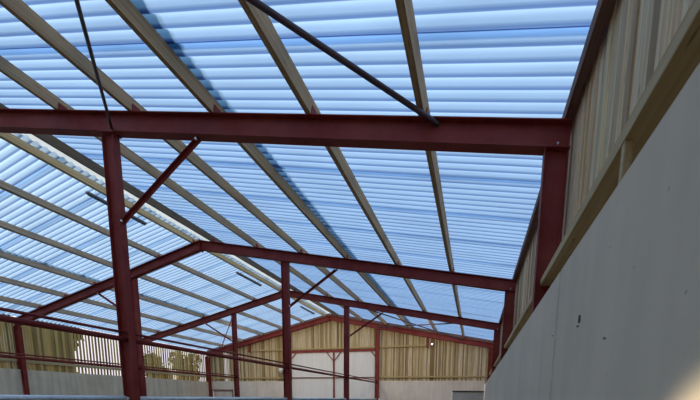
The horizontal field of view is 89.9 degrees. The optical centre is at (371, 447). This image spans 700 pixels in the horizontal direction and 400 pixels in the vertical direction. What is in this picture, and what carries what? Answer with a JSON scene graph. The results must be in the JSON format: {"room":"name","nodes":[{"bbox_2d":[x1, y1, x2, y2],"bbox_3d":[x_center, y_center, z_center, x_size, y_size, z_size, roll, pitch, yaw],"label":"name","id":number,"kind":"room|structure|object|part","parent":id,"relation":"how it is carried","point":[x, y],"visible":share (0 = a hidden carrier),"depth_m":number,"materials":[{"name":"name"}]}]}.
{"room":"farm building","nodes":[
{"label":"farm building","id":0,"kind":"room"},
{"bbox_2d":[0,321,206,381],"bbox_3d":[-16.650,-4.494,14.933,0.022,2.420,26.249,3,8,16],"label":"wall","id":1,"kind":"structure","parent":0,"point":[54,343],"depth_m":18.11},
{"bbox_2d":[0,358,17,361],"bbox_3d":[-17.108,-3.628,13.309,0.075,0.130,5.976,3,8,16],"label":"timber girt","id":2,"kind":"object","parent":1,"relation":"attached to","point":[1,359],"visible":1,"depth_m":15.76,"materials":[{"name":"brown wood"}]},
{"bbox_2d":[26,360,121,370],"bbox_3d":[-15.427,-4.418,19.014,0.075,0.130,5.976,3,8,16],"label":"timber girt","id":3,"kind":"object","parent":1,"relation":"attached to","point":[27,361],"visible":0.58,"depth_m":18.22,"materials":[{"name":"brown wood"}]},
{"bbox_2d":[145,370,206,377],"bbox_3d":[-13.763,-5.201,24.658,0.075,0.130,5.848,3,8,16],"label":"timber girt","id":4,"kind":"object","parent":1,"relation":"attached to","point":[156,372],"visible":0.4,"depth_m":24.46,"materials":[{"name":"brown wood"}]},
{"bbox_2d":[0,368,208,396],"bbox_3d":[-16.516,-2.113,15.173,0.092,2.720,26.146,3,8,16],"label":"wall","id":5,"kind":"structure","parent":0,"point":[40,382],"depth_m":18.72,"materials":[{"name":"concrete"}]},
{"bbox_3d":[-16.460,-2.138,15.357,0.089,2.720,1.934,3,8,16],"label":"concrete panel","id":6,"kind":"part","parent":5,"relation":"part of","materials":[{"name":"grey concrete"}]},
{"bbox_3d":[-15.880,-2.412,17.332,0.092,2.720,1.898,3,8,16],"label":"concrete panel","id":7,"kind":"part","parent":5,"relation":"part of","materials":[{"name":"grey concrete"}]},
{"bbox_3d":[-15.330,-2.669,19.188,0.088,2.720,1.992,3,8,16],"label":"concrete panel","id":8,"kind":"part","parent":5,"relation":"part of","materials":[{"name":"grey concrete"}]},
{"bbox_3d":[-14.780,-2.929,21.063,0.092,2.720,1.934,3,8,16],"label":"concrete panel","id":9,"kind":"part","parent":5,"relation":"part of","materials":[{"name":"grey concrete"}]},
{"bbox_3d":[-14.198,-3.203,23.037,0.091,2.720,1.898,3,8,16],"label":"concrete panel","id":10,"kind":"part","parent":5,"relation":"part of","materials":[{"name":"grey concrete"}]},
{"bbox_3d":[-13.650,-3.460,24.893,0.091,2.720,1.992,3,8,16],"label":"concrete panel","id":11,"kind":"part","parent":5,"relation":"part of","materials":[{"name":"grey concrete"}]},
{"bbox_3d":[-13.111,-3.714,26.726,0.092,2.720,1.846,3,8,16],"label":"concrete panel","id":12,"kind":"part","parent":5,"relation":"part of","materials":[{"name":"grey concrete"}]},
{"bbox_2d":[0,133,328,350],"bbox_3d":[-11.727,-6.723,13.235,10.402,2.315,27.132,3,8,16],"label":"ceiling","id":13,"kind":"structure","parent":0,"point":[20,169],"depth_m":13.29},
{"bbox_2d":[85,191,106,204],"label":"strip light","id":14,"kind":"object","parent":13,"relation":"hanging from","point":[103,201],"depth_m":9.48,"materials":[{"name":"black metal"}]},
{"bbox_2d":[131,216,146,225],"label":"strip light","id":15,"kind":"object","parent":13,"relation":"hanging from","point":[142,222],"depth_m":10.72,"materials":[{"name":"black metal"}]},
{"bbox_2d":[0,0,597,339],"bbox_3d":[-1.097,-6.176,10.178,11.048,2.322,27.132,3,8,16],"label":"ceiling","id":16,"kind":"structure","parent":0,"point":[480,58],"depth_m":5.46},
{"bbox_2d":[209,314,488,399],"bbox_3d":[-2.663,-5.639,24.675,21.300,7.357,0.197,3,8,16],"label":"wall","id":17,"kind":"structure","parent":0,"point":[432,363],"depth_m":23.57,"materials":[{"name":"concrete"}]},
{"bbox_3d":[-11.675,-4.880,27.407,2.022,0.670,0.140,3,8,16],"label":"concrete panel","id":18,"kind":"part","parent":17,"relation":"part of","materials":[{"name":"grey concrete"}]},
{"bbox_2d":[212,390,233,396],"bbox_3d":[-11.700,-3.519,27.571,2.010,2.130,0.120,3,8,16],"label":"door","id":19,"kind":"structure","parent":17,"relation":"in","point":[215,393],"depth_m":27.49,"materials":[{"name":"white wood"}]},
{"bbox_3d":[-9.706,-3.730,26.985,2.092,2.760,0.140,3,8,16],"label":"concrete panel","id":20,"kind":"part","parent":17,"relation":"part of","materials":[{"name":"grey concrete"}]},
{"bbox_3d":[-7.279,-3.607,26.287,2.936,2.770,0.140,3,8,16],"label":"concrete panel","id":21,"kind":"part","parent":17,"relation":"part of","materials":[{"name":"grey concrete"}]},
{"bbox_2d":[291,349,374,397],"bbox_3d":[-2.739,-4.422,24.798,6.670,4.910,0.132,3,8,16],"label":"door","id":22,"kind":"structure","parent":17,"relation":"in","point":[361,361],"depth_m":24.73,"materials":[{"name":"white paint"}]},
{"bbox_3d":[-2.787,-4.971,24.711,6.370,0.060,0.060,3,8,16],"label":"cross rail","id":23,"kind":"part","parent":22,"relation":"part of","materials":[{"name":"red metal"}]},
{"bbox_3d":[2.739,-3.078,23.408,5.102,2.770,0.140,3,8,16],"label":"concrete panel","id":24,"kind":"part","parent":17,"relation":"part of","materials":[{"name":"grey concrete"}]},
{"bbox_2d":[379,376,484,377],"bbox_3d":[3.793,-4.636,22.775,6.796,0.100,0.058,3,8,16],"label":"timber girt","id":25,"kind":"object","parent":17,"relation":"attached to","point":[379,376],"visible":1,"depth_m":22.93,"materials":[{"name":"brown wood"}]},
{"bbox_2d":[452,391,483,399],"bbox_3d":[6.141,-2.590,22.485,1.960,2.145,0.105,3,8,16],"label":"door","id":26,"kind":"structure","parent":17,"relation":"in","point":[456,395],"depth_m":22.39,"materials":[{"name":"grey metal"}]},
{"bbox_3d":[6.150,-3.962,22.280,1.962,0.620,0.140,3,8,16],"label":"concrete panel","id":27,"kind":"part","parent":17,"relation":"part of","materials":[{"name":"grey concrete"}]},
{"bbox_2d":[484,63,699,399],"bbox_3d":[3.419,-0.981,9.531,0.120,2.541,26.300,3,8,16],"label":"wall","id":28,"kind":"structure","parent":0,"point":[620,320],"depth_m":1.33,"materials":[{"name":"concrete"}]},
{"bbox_3d":[5.174,-1.803,15.473,0.112,2.538,1.980,3,8,16],"label":"concrete panel","id":29,"kind":"part","parent":28,"relation":"part of","materials":[{"name":"grey concrete"}]},
{"bbox_3d":[4.612,-1.541,13.572,0.114,2.540,1.980,3,8,16],"label":"concrete panel","id":30,"kind":"part","parent":28,"relation":"part of","materials":[{"name":"grey concrete"}]},
{"bbox_3d":[4.047,-1.270,11.646,0.110,2.534,2.030,3,8,16],"label":"concrete panel","id":31,"kind":"part","parent":28,"relation":"part of","materials":[{"name":"grey concrete"}]},
{"bbox_3d":[3.478,-1.007,9.720,0.112,2.540,1.980,3,8,16],"label":"concrete panel","id":32,"kind":"part","parent":28,"relation":"part of","materials":[{"name":"grey concrete"}]},
{"bbox_3d":[2.907,-0.735,7.786,0.113,2.532,2.050,3,8,16],"label":"concrete panel","id":33,"kind":"part","parent":28,"relation":"part of","materials":[{"name":"grey concrete"}]},
{"bbox_3d":[2.297,-0.451,5.718,0.115,2.539,2.260,3,8,16],"label":"concrete panel","id":34,"kind":"part","parent":28,"relation":"part of","materials":[{"name":"grey concrete"}]},
{"bbox_3d":[1.693,-0.165,3.669,0.114,2.534,2.010,3,8,16],"label":"concrete panel","id":35,"kind":"part","parent":28,"relation":"part of","materials":[{"name":"grey concrete"}]},
{"bbox_3d":[1.125,0.100,1.733,0.110,2.541,2.020,3,8,16],"label":"concrete panel","id":36,"kind":"part","parent":28,"relation":"part of","materials":[{"name":"grey concrete"}]},
{"bbox_2d":[499,0,692,353],"bbox_3d":[3.853,-2.808,9.150,0.040,4.095,26.300,3,8,16],"label":"wall","id":37,"kind":"structure","parent":0,"point":[638,33],"depth_m":3.13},
{"bbox_3d":[-6.396,-0.204,12.690,21.300,0.120,26.600,3,8,16],"label":"floor","id":38,"kind":"structure","parent":0,"visible":0},
{"bbox_2d":[13,326,29,394],"bbox_3d":[-16.099,-3.213,16.203,0.320,4.619,0.180,3,8,16],"label":"steel column","id":39,"kind":"structure","parent":38,"relation":"on","point":[18,335],"depth_m":16.05,"materials":[{"name":"red metal"}]},
{"bbox_2d":[0,395,128,399],"bbox_3d":[-5.522,0.163,4.109,0.081,1.591,5.800,3,8,16],"label":"barrier panel","id":40,"kind":"object","parent":38,"relation":"on","point":[2,397],"visible":1,"depth_m":5.63,"materials":[{"name":"metal"}]},
{"bbox_2d":[98,130,140,399],"bbox_3d":[-4.660,-2.511,6.618,0.320,6.198,0.180,3,8,16],"label":"steel column","id":41,"kind":"structure","parent":38,"relation":"on","point":[111,150],"depth_m":6.47,"materials":[{"name":"red metal"}]},
{"bbox_2d":[0,307,126,333],"bbox_3d":[-5.501,-1.796,3.822,0.046,0.046,5.954,3,8,16],"label":"pipe","id":42,"kind":"object","parent":41,"relation":"attached to","point":[1,308],"visible":1,"depth_m":5.56,"materials":[{"name":"red metal"}]},
{"bbox_2d":[0,314,128,341],"bbox_3d":[-5.503,-1.673,3.840,0.091,0.091,5.954,3,8,16],"label":"pipe","id":43,"kind":"object","parent":41,"relation":"attached to","point":[3,318],"visible":1,"depth_m":5.56,"materials":[{"name":"red metal"}]},
{"bbox_3d":[-4.623,-5.541,6.188,0.320,0.077,0.180,3,8,16],"label":"cap plate","id":44,"kind":"part","parent":41,"relation":"part of","materials":[{"name":"red paint"}]},
{"bbox_2d":[120,135,200,225],"bbox_3d":[-3.663,-4.549,6.003,1.802,1.130,0.075,3,8,16],"label":"knee brace","id":45,"kind":"object","parent":41,"relation":"attached to","point":[195,142],"visible":1,"depth_m":5.99,"materials":[{"name":"red paint"}]},
{"bbox_2d":[135,333,287,363],"bbox_3d":[-3.823,-2.586,9.517,0.046,0.046,5.976,3,8,16],"label":"pipe","id":46,"kind":"object","parent":41,"relation":"attached to","point":[139,335],"visible":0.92,"depth_m":8.40,"materials":[{"name":"metal"}]},
{"bbox_2d":[136,339,287,368],"bbox_3d":[-3.824,-2.462,9.534,0.091,0.091,5.976,3,8,16],"label":"pipe","id":47,"kind":"object","parent":41,"relation":"attached to","point":[138,341],"visible":0.82,"depth_m":8.43,"materials":[{"name":"metal"}]},
{"bbox_2d":[0,102,572,155],"bbox_3d":[-2.714,-5.212,5.670,10.797,2.530,0.200,3,8,16],"label":"rafter","id":48,"kind":"object","parent":41,"relation":"on","point":[490,135],"visible":0.91,"depth_m":5.17,"materials":[{"name":"red paint"}]},
{"bbox_2d":[74,0,113,129],"bbox_3d":[-2.515,-4.450,2.631,0.048,1.266,8.377,-4,9,-29],"label":"brace","id":49,"kind":"object","parent":48,"relation":"attached to","point":[77,2],"visible":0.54,"depth_m":4.51,"materials":[{"name":"paint"}]},
{"bbox_2d":[0,0,386,324],"bbox_3d":[-2.718,-6.457,10.565,0.134,0.204,26.270,3,8,16],"label":"timber purlin","id":50,"kind":"object","parent":48,"relation":"on","point":[19,9],"visible":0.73,"depth_m":5.66,"materials":[{"name":"brown wood"}]},
{"bbox_2d":[105,0,411,328],"bbox_3d":[-1.158,-6.046,10.162,0.133,0.204,26.270,3,8,16],"label":"timber purlin","id":51,"kind":"object","parent":48,"relation":"on","point":[125,9],"visible":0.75,"depth_m":5.25,"materials":[{"name":"brown wood"}]},
{"bbox_2d":[238,0,437,333],"bbox_3d":[0.454,-5.622,9.746,0.135,0.204,26.270,3,8,16],"label":"timber purlin","id":52,"kind":"object","parent":48,"relation":"on","point":[260,21],"visible":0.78,"depth_m":4.88,"materials":[{"name":"brown wood"}]},
{"bbox_2d":[246,0,439,126],"bbox_3d":[-2.873,-4.753,2.695,8.506,1.317,0.063,-3,9,-27],"label":"brace","id":53,"kind":"object","parent":48,"relation":"attached to","point":[259,4],"visible":1,"depth_m":4.02,"materials":[{"name":"paint"}]},
{"bbox_2d":[395,0,464,337],"bbox_3d":[2.057,-5.199,9.332,0.132,0.204,26.270,3,8,16],"label":"timber purlin","id":54,"kind":"object","parent":48,"relation":"on","point":[405,10],"visible":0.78,"depth_m":4.37,"materials":[{"name":"brown wood"}]},
{"bbox_2d":[493,0,616,339],"bbox_3d":[3.789,-4.763,8.882,0.120,0.150,26.270,3,8,16],"label":"timber purlin","id":55,"kind":"object","parent":48,"relation":"on","point":[604,9],"visible":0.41,"depth_m":3.72,"materials":[{"name":"brown wood"}]},
{"bbox_2d":[131,276,146,395],"bbox_3d":[-9.377,-3.636,14.163,0.320,6.190,0.180,3,8,16],"label":"steel column","id":56,"kind":"structure","parent":38,"relation":"on","point":[134,280],"depth_m":14.01,"materials":[{"name":"red metal"}]},
{"bbox_2d":[97,293,115,306],"bbox_3d":[-10.345,-5.761,14.115,1.804,1.107,0.075,3,8,16],"label":"knee brace","id":57,"kind":"object","parent":56,"relation":"attached to","point":[99,294],"visible":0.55,"depth_m":14.22,"materials":[{"name":"red paint"}]},
{"bbox_2d":[13,239,200,326],"bbox_3d":[-11.210,-6.536,14.301,10.418,2.615,0.180,3,8,16],"label":"rafter","id":58,"kind":"object","parent":56,"relation":"on","point":[186,251],"visible":0.8,"depth_m":14.08,"materials":[{"name":"red paint"}]},
{"bbox_2d":[0,296,224,346],"bbox_3d":[-14.904,-6.046,14.214,0.138,0.204,26.270,3,8,16],"label":"timber purlin","id":59,"kind":"object","parent":58,"relation":"on","point":[2,298],"visible":0.85,"depth_m":17.26,"materials":[{"name":"grey wood"}]},
{"bbox_2d":[206,357,211,396],"bbox_3d":[-12.761,-4.784,27.529,0.320,4.619,0.180,3,8,16],"label":"steel column","id":60,"kind":"structure","parent":38,"relation":"on","point":[208,364],"depth_m":27.38,"materials":[{"name":"red metal"}]},
{"bbox_2d":[140,396,286,399],"bbox_3d":[-3.844,-0.627,9.804,0.081,1.591,5.822,3,8,16],"label":"barrier panel","id":61,"kind":"object","parent":38,"relation":"on","point":[141,397],"visible":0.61,"depth_m":8.85,"materials":[{"name":"metal"}]},
{"bbox_2d":[231,313,239,396],"bbox_3d":[-7.695,-4.427,19.868,0.320,6.190,0.180,3,8,16],"label":"steel column","id":62,"kind":"structure","parent":38,"relation":"on","point":[234,319],"depth_m":19.73,"materials":[{"name":"red metal"}]},
{"bbox_2d":[145,368,236,377],"bbox_3d":[-8.541,-3.616,17.075,0.091,0.091,5.976,3,8,16],"label":"pipe","id":63,"kind":"object","parent":62,"relation":"attached to","point":[148,369],"visible":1,"depth_m":16.46,"materials":[{"name":"red metal"}]},
{"bbox_2d":[145,366,236,375],"bbox_3d":[-8.540,-3.715,17.061,0.046,0.046,5.976,3,8,16],"label":"pipe","id":64,"kind":"object","parent":62,"relation":"attached to","point":[145,366],"visible":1,"depth_m":16.50,"materials":[{"name":"metal"}]},
{"bbox_2d":[142,289,281,341],"bbox_3d":[-9.528,-7.327,20.006,10.418,2.615,0.180,3,8,16],"label":"rafter","id":65,"kind":"object","parent":62,"relation":"on","point":[275,296],"visible":0.8,"depth_m":19.70,"materials":[{"name":"red paint"}]},
{"bbox_2d":[205,323,231,341],"bbox_3d":[-8.664,-6.551,19.820,1.804,1.107,0.075,3,8,16],"label":"knee brace","id":66,"kind":"object","parent":62,"relation":"attached to","point":[205,323],"visible":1,"depth_m":19.85,"materials":[{"name":"red paint"}]},
{"bbox_2d":[222,315,232,345],"bbox_3d":[-7.840,-6.402,19.038,0.043,1.751,1.018,3,8,16],"label":"brace","id":67,"kind":"object","parent":62,"relation":"attached to","point":[232,315],"visible":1,"depth_m":19.01,"materials":[{"name":"red paint"}]},
{"bbox_2d":[280,260,291,399],"bbox_3d":[-2.978,-3.302,12.323,0.320,6.198,0.180,3,8,16],"label":"steel column","id":68,"kind":"structure","parent":38,"relation":"on","point":[285,265],"depth_m":12.19,"materials":[{"name":"red metal"}]},
{"bbox_2d":[289,268,337,307],"bbox_3d":[-1.982,-5.340,11.708,1.802,1.130,0.075,3,8,16],"label":"knee brace","id":69,"kind":"object","parent":68,"relation":"attached to","point":[335,269],"visible":1,"depth_m":11.71,"materials":[{"name":"red paint"}]},
{"bbox_2d":[199,238,515,291],"bbox_3d":[-1.032,-6.002,11.375,10.797,2.530,0.200,3,8,16],"label":"rafter","id":70,"kind":"object","parent":68,"relation":"on","point":[408,272],"visible":1,"depth_m":11.15,"materials":[{"name":"red paint"}]},
{"bbox_2d":[0,103,337,316],"bbox_3d":[-6.030,-7.330,11.420,0.135,0.204,26.270,3,8,16],"label":"timber purlin","id":71,"kind":"object","parent":70,"relation":"on","point":[51,140],"visible":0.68,"depth_m":10.09,"materials":[{"name":"brown wood"}]},
{"bbox_2d":[0,55,362,320],"bbox_3d":[-4.336,-6.884,10.983,0.134,0.204,26.270,3,8,16],"label":"timber purlin","id":72,"kind":"object","parent":70,"relation":"on","point":[7,68],"visible":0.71,"depth_m":8.04,"materials":[{"name":"brown wood"}]},
{"bbox_2d":[292,398,345,399],"bbox_3d":[-2.162,-1.418,15.509,0.081,1.591,5.822,3,8,16],"label":"barrier panel","id":73,"kind":"object","parent":38,"relation":"on","point":[292,398],"visible":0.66,"depth_m":14.95,"materials":[{"name":"metal"}]},
{"bbox_2d":[343,305,348,399],"bbox_3d":[-1.297,-4.093,18.028,0.320,6.198,0.180,3,8,16],"label":"steel column","id":74,"kind":"structure","parent":38,"relation":"on","point":[346,308],"depth_m":17.89,"materials":[{"name":"red metal"}]},
{"bbox_2d":[292,367,346,377],"bbox_3d":[-2.143,-3.253,15.239,0.091,0.091,5.976,3,8,16],"label":"pipe","id":75,"kind":"object","parent":74,"relation":"attached to","point":[293,368],"visible":0.92,"depth_m":14.71,"materials":[{"name":"metal"}]},
{"bbox_2d":[292,364,346,374],"bbox_3d":[-2.141,-3.376,15.222,0.046,0.046,5.976,3,8,16],"label":"pipe","id":76,"kind":"object","parent":74,"relation":"attached to","point":[292,364],"visible":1,"depth_m":14.61,"materials":[{"name":"metal"}]},
{"bbox_2d":[349,377,377,382],"bbox_3d":[-0.473,-4.038,20.902,0.091,0.091,5.888,3,8,16],"label":"pipe","id":77,"kind":"object","parent":74,"relation":"attached to","point":[349,377],"visible":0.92,"depth_m":20.55,"materials":[{"name":"grey metal"}]},
{"bbox_2d":[349,312,382,336],"bbox_3d":[-0.300,-6.131,17.413,1.802,1.130,0.075,3,8,16],"label":"knee brace","id":78,"kind":"object","parent":74,"relation":"attached to","point":[377,316],"visible":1,"depth_m":17.43,"materials":[{"name":"red paint"}]},
{"bbox_2d":[290,289,500,330],"bbox_3d":[0.649,-6.793,17.080,10.797,2.530,0.200,3,8,16],"label":"rafter","id":79,"kind":"object","parent":74,"relation":"on","point":[390,309],"visible":0.88,"depth_m":16.87,"materials":[{"name":"red paint"}]},
{"bbox_2d":[377,323,451,327],"bbox_3d":[2.227,-6.900,19.709,0.059,1.178,7.909,-4,9,-28],"label":"brace","id":80,"kind":"object","parent":79,"relation":"attached to","point":[437,323],"visible":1,"depth_m":19.09,"materials":[{"name":"paint"}]},
{"bbox_2d":[370,310,464,340],"bbox_3d":[2.324,-6.974,19.671,7.909,1.178,0.059,-4,9,-29],"label":"brace","id":81,"kind":"object","parent":79,"relation":"attached to","point":[370,310],"visible":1,"depth_m":19.83,"materials":[{"name":"paint"}]},
{"bbox_2d":[349,398,376,399],"bbox_3d":[-0.493,-2.203,21.172,0.081,1.591,5.734,3,8,16],"label":"barrier panel","id":82,"kind":"object","parent":38,"relation":"on","point":[349,398],"visible":0.95,"depth_m":20.77,"materials":[{"name":"metal"}]},
{"bbox_2d":[375,328,379,399],"bbox_3d":[0.360,-4.872,23.650,0.320,6.198,0.180,3,8,16],"label":"steel column","id":83,"kind":"structure","parent":38,"relation":"on","point":[377,331],"depth_m":23.50,"materials":[{"name":"red metal"}]},
{"bbox_2d":[251,345,425,350],"bbox_3d":[-2.754,-6.945,24.391,13.050,0.100,0.070,3,8,16],"label":"timber girt","id":84,"kind":"object","parent":83,"relation":"attached to","point":[398,345],"visible":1,"depth_m":24.17,"materials":[{"name":"brown wood"}]},
{"bbox_2d":[329,315,492,348],"bbox_3d":[2.306,-7.572,22.702,10.797,2.530,0.200,3,8,16],"label":"rafter","id":85,"kind":"object","parent":83,"relation":"on","point":[331,318],"visible":0.95,"depth_m":22.54,"materials":[{"name":"red paint"}]},
{"bbox_2d":[331,314,492,342],"bbox_3d":[2.353,-7.839,22.746,10.788,2.346,0.060,3,8,16],"label":"timber girt","id":86,"kind":"object","parent":85,"relation":"attached to","point":[350,317],"visible":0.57,"depth_m":22.48,"materials":[{"name":"brown wood"}]},
{"bbox_2d":[426,337,428,347],"bbox_3d":[3.592,-6.785,22.485,0.160,0.632,0.070,3,8,16],"label":"hanger","id":87,"kind":"object","parent":85,"relation":"hanging from","point":[427,338],"visible":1,"depth_m":22.45,"materials":[{"name":"red paint"}]},
{"bbox_2d":[487,348,492,380],"bbox_3d":[7.304,-3.774,21.755,0.295,4.722,0.180,3,8,16],"label":"steel column","id":88,"kind":"structure","parent":38,"relation":"on","point":[490,349],"depth_m":21.54,"materials":[{"name":"red metal"}]},
{"bbox_2d":[492,329,500,372],"bbox_3d":[5.647,-2.994,16.134,0.295,4.722,0.180,3,8,16],"label":"steel column","id":89,"kind":"structure","parent":38,"relation":"on","point":[496,342],"depth_m":15.90,"materials":[{"name":"red metal"}]},
{"bbox_2d":[501,289,515,359],"bbox_3d":[3.966,-2.204,10.429,0.295,4.722,0.180,3,8,16],"label":"steel column","id":90,"kind":"structure","parent":38,"relation":"on","point":[509,299],"depth_m":10.20,"materials":[{"name":"red metal"}]},
{"bbox_2d":[494,353,500,366],"bbox_3d":[4.873,-3.362,13.156,0.255,0.090,5.984,3,8,16],"label":"timber girt","id":91,"kind":"object","parent":90,"relation":"attached to","point":[498,360],"visible":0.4,"depth_m":13.60,"materials":[{"name":"brown wood"}]},
{"bbox_2d":[531,143,569,314],"bbox_3d":[2.284,-1.413,4.724,0.295,4.722,0.180,3,8,16],"label":"steel column","id":92,"kind":"structure","parent":38,"relation":"on","point":[554,163],"depth_m":4.49,"materials":[{"name":"red metal"}]},
{"bbox_2d":[504,294,532,348],"bbox_3d":[3.192,-2.571,7.451,0.255,0.090,5.984,3,8,16],"label":"timber girt","id":93,"kind":"object","parent":92,"relation":"attached to","point":[525,315],"visible":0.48,"depth_m":6.91,"materials":[{"name":"brown wood"}]},
{"bbox_2d":[540,0,699,285],"bbox_3d":[1.185,-1.628,0.644,0.255,0.090,8.302,3,8,16],"label":"timber girt","id":94,"kind":"object","parent":92,"relation":"attached to","point":[681,57],"visible":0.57,"depth_m":1.88,"materials":[{"name":"brown wood"}]},
{"bbox_2d":[618,139,633,183],"bbox_3d":[1.470,-0.247,2.251,0.045,3.090,0.050,3,8,16],"label":"timber post","id":95,"kind":"object","parent":38,"relation":"on","point":[627,147],"visible":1,"depth_m":2.03,"materials":[{"name":"brown wood"}]},
{"bbox_3d":[-6.038,-5.206,25.489,0.320,6.190,0.180,3,8,16],"label":"steel column","id":96,"kind":"structure","parent":38,"relation":"on","visible":0},
{"bbox_2d":[212,377,282,378],"bbox_3d":[-9.351,-5.311,26.555,6.658,0.100,0.058,3,8,16],"label":"timber girt","id":97,"kind":"object","parent":96,"relation":"attached to","point":[212,377],"visible":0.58,"depth_m":26.45,"materials":[{"name":"brown wood"}]},
{"bbox_2d":[206,316,328,356],"bbox_3d":[-7.871,-8.106,25.628,10.418,2.615,0.180,3,8,16],"label":"rafter","id":98,"kind":"object","parent":96,"relation":"on","point":[323,319],"visible":0.86,"depth_m":25.40,"materials":[{"name":"red paint"}]},
{"bbox_2d":[207,313,329,351],"bbox_3d":[-7.831,-8.360,25.675,10.352,2.380,0.060,3,8,16],"label":"timber girt","id":99,"kind":"object","parent":98,"relation":"attached to","point":[315,318],"visible":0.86,"depth_m":25.48,"materials":[{"name":"brown wood"}]},
{"bbox_3d":[-11.058,-2.845,8.458,0.320,6.190,0.180,3,8,16],"label":"steel column","id":100,"kind":"structure","parent":38,"relation":"on","visible":0},
{"bbox_2d":[0,354,140,369],"bbox_3d":[-10.222,-2.825,11.370,0.091,0.091,5.976,3,8,16],"label":"pipe","id":101,"kind":"object","parent":100,"relation":"attached to","point":[1,355],"visible":1,"depth_m":11.35,"materials":[{"name":"metal"}]},
{"bbox_2d":[0,351,140,366],"bbox_3d":[-10.221,-2.924,11.356,0.046,0.046,5.976,3,8,16],"label":"pipe","id":102,"kind":"object","parent":100,"relation":"attached to","point":[0,351],"visible":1,"depth_m":11.37,"materials":[{"name":"red metal"}]},
{"label":"outside","id":103,"kind":"structure","parent":0,"visible":0},
{"bbox_3d":[-2.614,-1.983,26.788,140.000,0.225,130.000,3,8,16],"label":"ground","id":104,"kind":"structure","parent":103,"visible":0},
{"bbox_2d":[25,320,84,372],"bbox_3d":[-18.861,-4.815,20.741,3.016,6.913,2.597,3,8,16],"label":"tree","id":105,"kind":"object","parent":104,"relation":"on","point":[34,320],"visible":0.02,"depth_m":20.75,"materials":[{"name":"green plant"}]},
{"bbox_2d":[144,351,169,378],"bbox_3d":[-16.931,-4.973,27.724,2.534,5.259,2.120,3,8,16],"label":"tree","id":106,"kind":"object","parent":104,"relation":"on","point":[148,351],"visible":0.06,"depth_m":27.20,"materials":[{"name":"green plant"}]},
{"bbox_2d":[168,350,201,380],"bbox_3d":[-16.138,-5.622,30.453,2.460,5.790,2.525,3,8,16],"label":"tree","id":107,"kind":"object","parent":104,"relation":"on","point":[175,350],"visible":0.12,"depth_m":29.96,"materials":[{"name":"green plant"}]},
{"bbox_3d":[-17.781,-2.423,10.498,0.320,4.619,0.180,3,8,16],"label":"steel column","id":108,"kind":"structure","parent":0,"visible":0},
{"bbox_3d":[-12.891,-5.745,8.596,10.418,2.615,0.180,3,8,16],"label":"rafter","id":109,"kind":"object","parent":108,"relation":"on","visible":0},
{"bbox_2d":[0,276,242,341],"bbox_3d":[-13.325,-6.313,13.711,0.136,0.204,26.270,3,8,16],"label":"timber purlin","id":110,"kind":"object","parent":109,"relation":"on","point":[2,279],"visible":0.76,"depth_m":15.79,"materials":[{"name":"grey wood"}]},
{"bbox_2d":[0,251,262,335],"bbox_3d":[-11.678,-6.591,13.188,0.136,0.204,26.270,3,8,16],"label":"timber purlin","id":111,"kind":"object","parent":109,"relation":"on","point":[4,255],"visible":0.79,"depth_m":13.83,"materials":[{"name":"grey wood"}]},
{"bbox_2d":[0,220,281,328],"bbox_3d":[-10.063,-6.863,12.674,0.137,0.204,26.270,3,8,16],"label":"timber purlin","id":112,"kind":"object","parent":109,"relation":"on","point":[4,225],"visible":0.79,"depth_m":12.66,"materials":[{"name":"grey wood"}]},
{"bbox_2d":[0,180,303,322],"bbox_3d":[-8.432,-7.139,12.155,0.136,0.204,26.270,3,8,16],"label":"timber purlin","id":113,"kind":"object","parent":109,"relation":"on","point":[5,186],"visible":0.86,"depth_m":11.10,"materials":[{"name":"grey wood"}]},
{"bbox_2d":[0,133,325,316],"bbox_3d":[-6.866,-7.408,11.656,0.126,0.211,26.270,3,8,16],"label":"timber purlin","id":114,"kind":"object","parent":109,"relation":"on","point":[10,138],"visible":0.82,"depth_m":9.60,"materials":[{"name":"brown wood"}]},
{"bbox_2d":[236,272,261,286],"bbox_3d":[-5.582,-7.775,15.975,0.110,0.274,1.800,3,8,16],"label":"strip light","id":115,"kind":"object","parent":114,"relation":"hanging from","point":[238,273],"visible":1,"depth_m":15.89,"materials":[{"name":"black metal"}]}
]}

